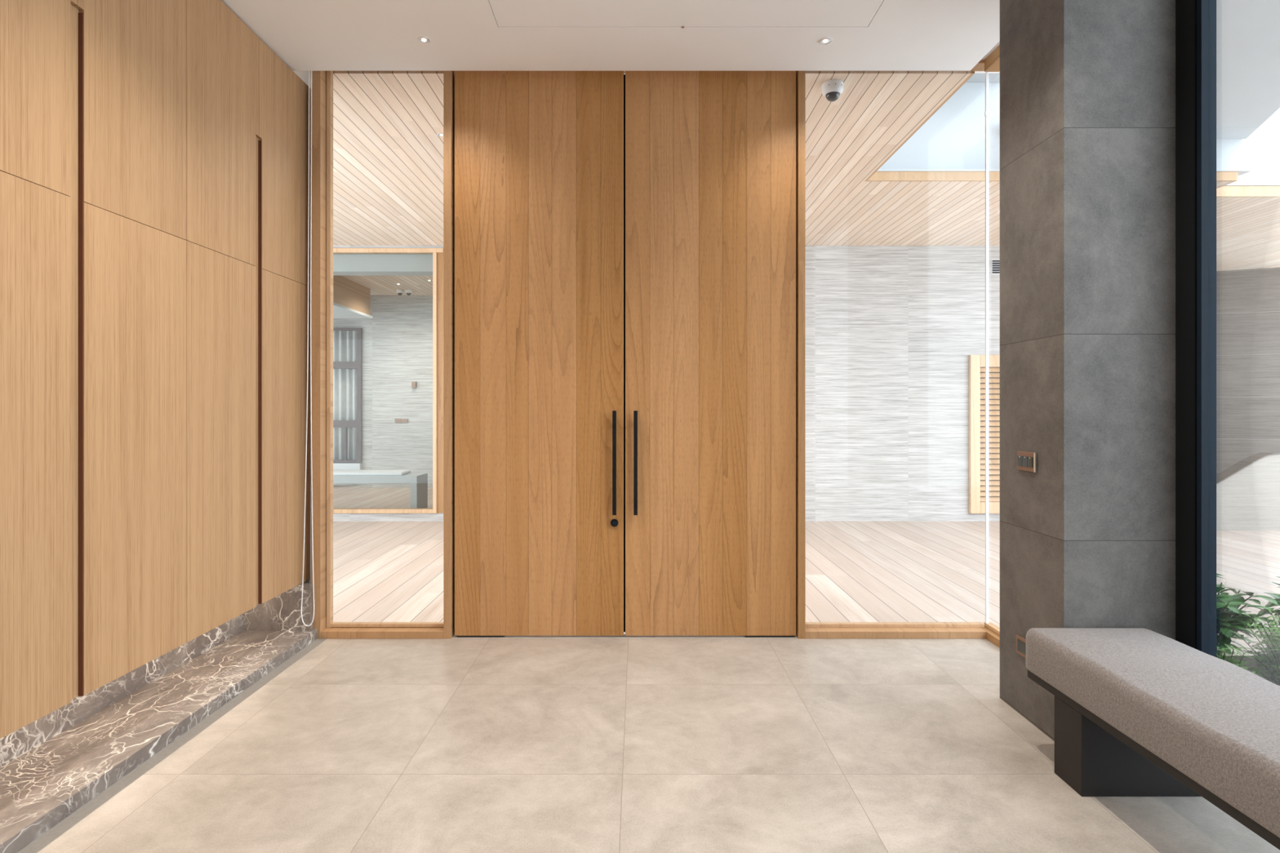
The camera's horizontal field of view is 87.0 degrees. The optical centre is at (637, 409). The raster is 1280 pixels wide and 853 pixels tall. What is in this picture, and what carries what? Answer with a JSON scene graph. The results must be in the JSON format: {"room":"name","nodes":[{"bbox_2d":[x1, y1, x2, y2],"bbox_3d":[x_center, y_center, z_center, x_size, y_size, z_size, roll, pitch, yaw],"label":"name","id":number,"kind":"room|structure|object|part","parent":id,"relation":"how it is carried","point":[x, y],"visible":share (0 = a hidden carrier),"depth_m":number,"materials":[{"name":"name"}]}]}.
{"room":"lobby","nodes":[
{"label":"lobby","id":0,"kind":"room"},
{"bbox_2d":[293,71,311,582],"bbox_3d":[-2.190,-0.330,4.018,0.620,3.540,0.085,0,0,0],"label":"wall","id":1,"kind":"structure","parent":0,"point":[304,75],"depth_m":3.98,"materials":[{"name":"white paint"}]},
{"bbox_2d":[17,638,327,852],"bbox_3d":[-1.817,1.319,1.642,0.057,0.002,4.484,0,0,0],"label":"trim","id":2,"kind":"structure","parent":1,"relation":"attached to","point":[74,818],"depth_m":2.52,"materials":[{"name":"grey stone"}]},
{"bbox_2d":[311,71,454,639],"bbox_3d":[-1.478,-0.352,3.942,0.805,3.345,0.115,0,0,0],"label":"window","id":3,"kind":"structure","parent":1,"relation":"in","point":[322,259],"depth_m":3.89,"materials":[{"name":"brown wood"}]},
{"bbox_2d":[454,71,623,637],"bbox_3d":[-0.572,-0.326,3.905,0.979,3.289,0.120,0,0,0],"label":"door","id":4,"kind":"structure","parent":3,"relation":"attached to","point":[539,155],"depth_m":3.90,"materials":[{"name":"brown wood"}]},
{"bbox_3d":[-0.134,0.304,3.856,0.022,0.596,0.022,0,0,0],"label":"pull handle","id":5,"kind":"part","parent":4,"relation":"part of","materials":[{"name":"black metal"}]},
{"bbox_2d":[623,74,625,631],"bbox_3d":[-0.075,-0.326,3.978,2.005,3.289,0.024,0,0,0],"label":"seal","id":6,"kind":"object","parent":3,"relation":"attached to","point":[624,74],"visible":0.14,"depth_m":3.97,"materials":[{"name":"black metal"}]},
{"bbox_2d":[333,295,432,487],"bbox_3d":[-4.250,-0.319,10.245,9.500,3.349,3.810,0,0,0],"label":"wall","id":7,"kind":"structure","parent":0,"point":[397,340],"depth_m":11.75,"materials":[{"name":"stone"}]},
{"bbox_2d":[333,327,362,470],"bbox_3d":[-6.400,-0.191,11.750,3.200,2.460,0.200,0,0,0],"label":"window","id":8,"kind":"structure","parent":7,"relation":"in","point":[338,464],"depth_m":11.71,"materials":[{"name":"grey metal"}]},
{"bbox_2d":[333,330,357,459],"bbox_3d":[-5.383,-0.236,11.908,1.093,2.410,0.097,0,0,0],"label":"curtain","id":9,"kind":"object","parent":8,"relation":"hanging from","point":[344,342],"visible":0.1,"depth_m":11.90,"materials":[{"name":"white fabric"}]},
{"bbox_3d":[-6.400,0.984,11.750,3.200,0.110,0.200,0,0,0],"label":"sill","id":10,"kind":"part","parent":8,"relation":"part of","materials":[{"name":"white stone"}]},
{"bbox_2d":[333,302,373,318],"bbox_3d":[-5.495,-1.530,9.760,2.210,0.039,2.840,0,0,0],"label":"trim","id":11,"kind":"structure","parent":7,"relation":"attached to","point":[340,311],"depth_m":10.64,"materials":[{"name":"white paint"}]},
{"bbox_2d":[395,418,408,422],"bbox_3d":[-4.112,0.194,11.744,0.227,0.066,0.012,0,0,0],"label":"switch panel","id":12,"kind":"object","parent":7,"relation":"attached to","point":[397,420],"visible":1,"depth_m":11.74,"materials":[{"name":"brown metal"}]},
{"bbox_3d":[-4.172,0.194,11.744,0.109,0.066,0.012,0,0,0],"label":"plate","id":13,"kind":"part","parent":12,"relation":"part of","materials":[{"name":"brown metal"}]},
{"bbox_3d":[-4.053,0.194,11.744,0.109,0.066,0.012,0,0,0],"label":"plate","id":14,"kind":"part","parent":12,"relation":"part of","materials":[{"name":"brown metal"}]},
{"bbox_2d":[411,382,417,387],"bbox_3d":[-3.885,-0.431,11.725,0.076,0.104,0.050,0,0,0],"label":"wall box","id":15,"kind":"object","parent":7,"relation":"attached to","point":[414,384],"visible":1,"depth_m":11.70,"materials":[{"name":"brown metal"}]},
{"bbox_2d":[221,0,999,71],"bbox_3d":[-0.064,-1.954,0.100,3.872,0.090,7.400,0,0,0],"label":"ceiling","id":16,"kind":"structure","parent":0,"point":[306,35],"depth_m":3.48,"materials":[{"name":"white paint"}]},
{"bbox_2d":[301,71,314,626],"bbox_3d":[-1.873,-0.350,3.830,0.077,3.161,0.006,0,0,0],"label":"blind cord","id":17,"kind":"object","parent":16,"relation":"hanging from","point":[308,71],"visible":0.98,"depth_m":3.83,"materials":[{"name":"white plastic"}]},
{"bbox_2d":[417,35,431,44],"bbox_3d":[-1.103,-1.906,3.481,0.068,0.006,0.068,0,0,0],"label":"recessed light","id":18,"kind":"object","parent":16,"relation":"in","point":[423,39],"visible":1,"depth_m":3.48,"materials":[{"name":"white plastic"}]},
{"bbox_2d":[488,0,883,27],"bbox_3d":[0.226,-1.915,2.486,1.840,0.019,1.766,0,0,0],"label":"ceiling panel","id":19,"kind":"object","parent":16,"relation":"attached to","point":[508,13],"visible":1,"depth_m":3.25,"materials":[{"name":"white paint"}]},
{"bbox_2d":[818,36,832,44],"bbox_3d":[0.971,-1.906,3.490,0.068,0.006,0.068,0,0,0],"label":"recessed light","id":20,"kind":"object","parent":16,"relation":"in","point":[824,41],"visible":1,"depth_m":3.48,"materials":[{"name":"white plastic"}]},
{"bbox_2d":[974,40,999,73],"bbox_3d":[-0.050,-2.050,0.230,4.500,0.101,7.660,0,0,0],"label":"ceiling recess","id":21,"kind":"structure","parent":16,"relation":"attached to","point":[997,44],"depth_m":3.87,"materials":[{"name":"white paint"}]},
{"bbox_2d":[37,638,1279,852],"bbox_3d":[-0.090,1.380,0.195,4.420,0.120,7.590,0,0,0],"label":"floor","id":22,"kind":"structure","parent":0,"point":[453,745],"depth_m":2.52,"materials":[{"name":"beige tile"}]},
{"bbox_2d":[0,582,317,852],"bbox_3d":[-2.063,1.159,1.685,0.434,0.321,4.570,0,0,0],"label":"marble ledge","id":23,"kind":"object","parent":22,"relation":"on","point":[52,766],"visible":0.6,"depth_m":2.74,"materials":[{"name":"brown stone"}]},
{"bbox_2d":[0,0,186,738],"bbox_3d":[-2.212,-0.449,2.324,0.567,2.890,1.118,0,0,0],"label":"tall cabinet","id":24,"kind":"object","parent":23,"relation":"on","point":[93,92],"visible":1,"depth_m":2.36,"materials":[{"name":"brown wood"}]},
{"bbox_3d":[-1.938,-0.449,2.043,0.020,2.890,0.555,0,0,0],"label":"door","id":25,"kind":"part","parent":24,"relation":"part of","materials":[{"name":"brown wood"}]},
{"bbox_3d":[-1.947,-0.198,2.325,0.004,2.388,0.045,0,0,0],"label":"finger pull","id":26,"kind":"part","parent":24,"relation":"part of","materials":[{"name":"brown wood"}]},
{"bbox_3d":[-1.938,-0.449,2.603,0.020,2.890,0.559,0,0,0],"label":"door","id":27,"kind":"part","parent":24,"relation":"part of","materials":[{"name":"brown wood"}]},
{"bbox_2d":[186,0,310,642],"bbox_3d":[-2.212,-0.449,3.428,0.567,2.890,1.086,0,0,0],"label":"tall cabinet","id":28,"kind":"object","parent":23,"relation":"on","point":[247,110],"visible":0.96,"depth_m":3.27,"materials":[{"name":"brown wood"}]},
{"bbox_3d":[-1.938,-0.449,3.159,0.020,2.890,0.548,0,0,0],"label":"door","id":29,"kind":"part","parent":28,"relation":"part of","materials":[{"name":"brown wood"}]},
{"bbox_3d":[-1.947,-0.198,3.438,0.004,2.388,0.045,0,0,0],"label":"finger pull","id":30,"kind":"part","parent":28,"relation":"part of","materials":[{"name":"brown wood"}]},
{"bbox_3d":[-1.938,-0.449,3.704,0.020,2.890,0.534,0,0,0],"label":"door","id":31,"kind":"part","parent":28,"relation":"part of","materials":[{"name":"brown wood"}]},
{"bbox_2d":[451,632,797,638],"bbox_3d":[-0.075,1.319,3.945,1.999,0.001,0.090,0,0,0],"label":"threshold","id":32,"kind":"object","parent":22,"relation":"on","point":[454,636],"visible":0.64,"depth_m":3.91,"materials":[{"name":"wood"}]},
{"bbox_2d":[1026,627,1279,849],"bbox_3d":[1.743,1.078,1.619,0.498,0.484,1.998,0,0,0],"label":"bench","id":33,"kind":"object","parent":22,"relation":"on","point":[1139,712],"visible":1,"depth_m":2.11,"materials":[{"name":"grey fabric"}]},
{"bbox_3d":[1.744,1.179,2.376,0.462,0.281,0.152,0,0,0],"label":"leg","id":34,"kind":"part","parent":33,"relation":"part of","materials":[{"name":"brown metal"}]},
{"bbox_2d":[879,82,1279,183],"bbox_3d":[7.567,-3.477,6.543,12.750,2.807,2.170,0,0,-13],"label":"sky","id":35,"kind":"structure","parent":0,"point":[953,137],"depth_m":5.98,"materials":[{"name":"white"}]},
{"bbox_2d":[795,44,999,647],"bbox_3d":[1.507,-0.352,3.545,1.166,3.345,0.910,0,0,0],"label":"window","id":36,"kind":"structure","parent":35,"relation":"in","point":[988,631],"depth_m":3.88,"materials":[{"name":"brown wood"}]},
{"bbox_2d":[625,71,795,637],"bbox_3d":[0.422,-0.326,3.905,0.988,3.289,0.120,0,0,0],"label":"door","id":37,"kind":"structure","parent":36,"relation":"attached to","point":[710,156],"depth_m":3.90,"materials":[{"name":"brown wood"}]},
{"bbox_3d":[-0.013,0.304,3.856,0.022,0.596,0.022,0,0,0],"label":"pull handle","id":38,"kind":"part","parent":37,"relation":"part of","materials":[{"name":"black metal"}]},
{"bbox_2d":[965,0,1279,138],"bbox_3d":[3.495,-2.725,3.650,3.790,0.650,4.900,0,0,0],"label":"canopy slab","id":39,"kind":"object","parent":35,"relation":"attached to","point":[1248,31],"visible":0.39,"depth_m":4.73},
{"bbox_2d":[1000,0,1175,741],"bbox_3d":[1.873,-0.352,2.855,0.434,3.345,0.466,0,0,0],"label":"pillar","id":40,"kind":"structure","parent":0,"point":[1087,87],"depth_m":2.62,"materials":[{"name":"grey stone"}]},
{"bbox_2d":[1016,634,1026,658],"bbox_3d":[1.651,1.019,2.880,0.010,0.078,0.120,0,0,0],"label":"wall socket","id":41,"kind":"object","parent":40,"relation":"attached to","point":[1020,642],"visible":0.58,"depth_m":2.90,"materials":[{"name":"brown metal"}]},
{"bbox_2d":[1017,639,1026,655],"bbox_3d":[1.648,1.019,2.880,0.002,0.050,0.096,0,0,0],"label":"outlet","id":42,"kind":"object","parent":41,"relation":"attached to","point":[1021,643],"depth_m":2.89,"materials":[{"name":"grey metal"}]},
{"bbox_2d":[1017,451,1037,472],"bbox_3d":[1.650,0.220,2.864,0.013,0.082,0.137,0,0,0],"label":"light switch","id":43,"kind":"object","parent":40,"relation":"attached to","point":[1026,461],"visible":1,"depth_m":2.85,"materials":[{"name":"brown metal"}]},
{"bbox_3d":[2.145,-0.293,-2.055,0.110,3.465,3.090,0,0,0],"label":"wall","id":44,"kind":"structure","parent":0,"visible":0},
{"bbox_2d":[1175,0,1216,657],"bbox_3d":[2.130,-0.352,1.130,0.080,3.345,3.260,0,0,0],"label":"window","id":45,"kind":"structure","parent":44,"relation":"in","point":[1195,20],"depth_m":2.53,"materials":[{"name":"black metal"}]},
{"label":"outside","id":46,"kind":"structure","parent":0,"visible":0},
{"bbox_2d":[333,485,1279,655],"bbox_3d":[0.250,1.408,4.250,18.500,0.104,16.500,0,0,0],"label":"deck","id":47,"kind":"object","parent":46,"point":[384,571],"depth_m":5.79,"materials":[{"name":"beige wood"}]},
{"bbox_2d":[333,472,427,508],"bbox_3d":[-3.920,1.113,9.055,2.060,0.487,0.450,0,0,0],"label":"bench","id":48,"kind":"object","parent":47,"relation":"on","point":[418,482],"visible":0.42,"depth_m":8.83,"materials":[{"name":"grey stone"}]},
{"bbox_2d":[333,470,410,475],"bbox_3d":[-3.950,0.847,9.055,1.700,0.044,0.350,0,0,0],"label":"seat pad","id":49,"kind":"object","parent":48,"relation":"on","point":[335,473],"visible":0.58,"depth_m":8.89,"materials":[{"name":"white fabric"}]},
{"bbox_3d":[-2.933,1.164,9.055,0.087,0.385,0.450,0,0,0],"label":"leg","id":50,"kind":"part","parent":48,"relation":"part of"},
{"bbox_2d":[333,245,999,521],"bbox_3d":[-1.725,-0.319,8.255,14.550,3.349,0.130,0,0,0],"label":"wall","id":51,"kind":"structure","parent":47,"relation":"on","point":[892,332],"depth_m":8.20,"materials":[{"name":"stone"}]},
{"bbox_2d":[333,253,432,275],"bbox_3d":[-4.450,-1.846,8.425,4.100,0.292,0.250,0,0,0],"label":"beam","id":52,"kind":"structure","parent":51,"relation":"attached to","point":[343,264],"depth_m":8.30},
{"bbox_2d":[333,248,443,513],"bbox_3d":[-4.430,-0.349,8.220,4.140,3.215,0.100,0,0,0],"label":"window","id":53,"kind":"structure","parent":51,"relation":"in","point":[437,253],"depth_m":8.17,"materials":[{"name":"brown wood"}]},
{"bbox_3d":[-2.399,-0.324,8.230,0.078,3.163,0.060,0,0,0],"label":"panel","id":54,"kind":"part","parent":53,"relation":"part of","materials":[{"name":"brown wood"}]},
{"bbox_2d":[968,355,999,513],"bbox_3d":[4.496,0.298,8.175,0.950,1.918,0.050,0,0,0],"label":"panel","id":55,"kind":"object","parent":51,"relation":"attached to","point":[976,362],"visible":0.38,"depth_m":8.16,"materials":[{"name":"brown wood"}]},
{"bbox_2d":[991,259,999,274],"bbox_3d":[4.523,-1.736,8.194,0.450,0.178,0.012,0,0,0],"label":"air vent","id":56,"kind":"object","parent":51,"relation":"in","point":[995,263],"visible":0.36,"depth_m":8.19,"materials":[{"name":"white plastic"}]},
{"bbox_2d":[1216,267,1279,474],"bbox_3d":[7.425,-0.319,9.665,3.950,3.349,2.670,0,0,0],"label":"wall","id":57,"kind":"structure","parent":47,"relation":"on","point":[1248,300],"depth_m":9.59,"materials":[{"name":"grey stone"}]},
{"bbox_2d":[1216,451,1279,530],"bbox_3d":[7.350,0.900,7.641,3.700,0.912,0.167,0,0,0],"label":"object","id":58,"kind":"object","parent":47,"relation":"on","point":[1248,491],"visible":0.68,"depth_m":7.57,"materials":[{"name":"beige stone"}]},
{"bbox_2d":[1225,655,1277,683],"bbox_3d":[3.010,1.338,2.110,1.580,0.036,3.020,0,0,0],"label":"planting bed","id":59,"kind":"object","parent":47,"relation":"on","point":[1250,664],"depth_m":3.50,"materials":[{"name":"plant"}]},
{"bbox_2d":[1216,644,1255,673],"bbox_3d":[2.393,1.151,2.804,0.248,0.337,0.254,0,0,-12],"label":"shrub","id":60,"kind":"object","parent":59,"relation":"on","point":[1220,651],"visible":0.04,"depth_m":2.80,"materials":[{"name":"green plant"}]},
{"bbox_3d":[2.403,1.157,2.807,0.197,0.326,0.199,0,0,0],"label":"stem","id":61,"kind":"part","parent":60,"relation":"part of","materials":[{"name":"green plant"}]},
{"bbox_2d":[1216,573,1278,657],"bbox_3d":[2.879,1.072,3.414,0.443,0.498,0.504,0,0,-14],"label":"shrub","id":62,"kind":"object","parent":59,"relation":"on","point":[1228,617],"visible":0.31,"depth_m":3.29,"materials":[{"name":"green plant"}]},
{"bbox_3d":[2.887,1.076,3.414,0.336,0.490,0.366,0,0,0],"label":"stem","id":63,"kind":"part","parent":62,"relation":"part of","materials":[{"name":"green plant"}]},
{"bbox_2d":[1229,607,1279,685],"bbox_3d":[2.817,1.093,2.819,0.494,0.455,0.482,0,0,7],"label":"shrub","id":64,"kind":"object","parent":59,"relation":"on","point":[1273,651],"visible":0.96,"depth_m":2.87,"materials":[{"name":"green plant"}]},
{"bbox_2d":[1263,576,1279,629],"bbox_3d":[3.445,1.071,3.407,0.415,0.500,0.476,0,0,37],"label":"shrub","id":65,"kind":"object","parent":59,"relation":"on","point":[1277,597],"visible":0.78,"depth_m":3.56,"materials":[{"name":"green plant"}]},
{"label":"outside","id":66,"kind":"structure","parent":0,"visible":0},
{"bbox_2d":[333,71,1279,295],"bbox_3d":[0.250,-2.023,8.250,18.500,0.060,8.500,0,0,0],"label":"soffit","id":67,"kind":"structure","parent":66,"point":[388,149],"depth_m":5.90,"materials":[{"name":"beige wood"}]},
{"bbox_2d":[395,288,404,295],"bbox_3d":[-3.947,-1.945,11.199,0.116,0.094,0.119,0,0,0],"label":"dome camera","id":68,"kind":"object","parent":67,"relation":"attached to","point":[399,291],"visible":1,"depth_m":11.16,"materials":[{"name":"white plastic"}]},
{"bbox_2d":[404,288,412,295],"bbox_3d":[-3.803,-1.945,11.199,0.116,0.094,0.119,0,0,0],"label":"dome camera","id":69,"kind":"object","parent":67,"relation":"attached to","point":[408,291],"visible":1,"depth_m":11.16,"materials":[{"name":"white plastic"}]},
{"bbox_2d":[822,79,843,102],"bbox_3d":[1.192,-1.941,4.129,0.128,0.104,0.131,0,0,0],"label":"dome camera","id":70,"kind":"object","parent":67,"relation":"attached to","point":[832,89],"visible":1,"depth_m":4.09,"materials":[{"name":"white plastic"}]},
{"bbox_2d":[864,71,1279,196],"bbox_3d":[5.474,-2.043,6.024,7.874,0.099,1.823,0,0,-17],"label":"fascia","id":71,"kind":"object","parent":67,"relation":"attached to","point":[1221,191],"visible":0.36,"depth_m":5.87,"materials":[{"name":"brown wood"}]},
{"bbox_2d":[876,168,1279,186],"bbox_3d":[5.739,-2.092,6.181,7.523,0.037,0.637,0,0,0],"label":"capping","id":72,"kind":"structure","parent":71,"relation":"attached to","point":[1240,171],"depth_m":5.87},
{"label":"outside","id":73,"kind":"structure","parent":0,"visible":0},
{"bbox_2d":[333,275,370,315],"bbox_3d":[-5.510,-1.771,9.745,2.180,0.442,2.810,0,0,0],"label":"bulkhead","id":74,"kind":"object","parent":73,"point":[348,293],"visible":0.14,"depth_m":10.41,"materials":[{"name":"brown wood"}]}
]}

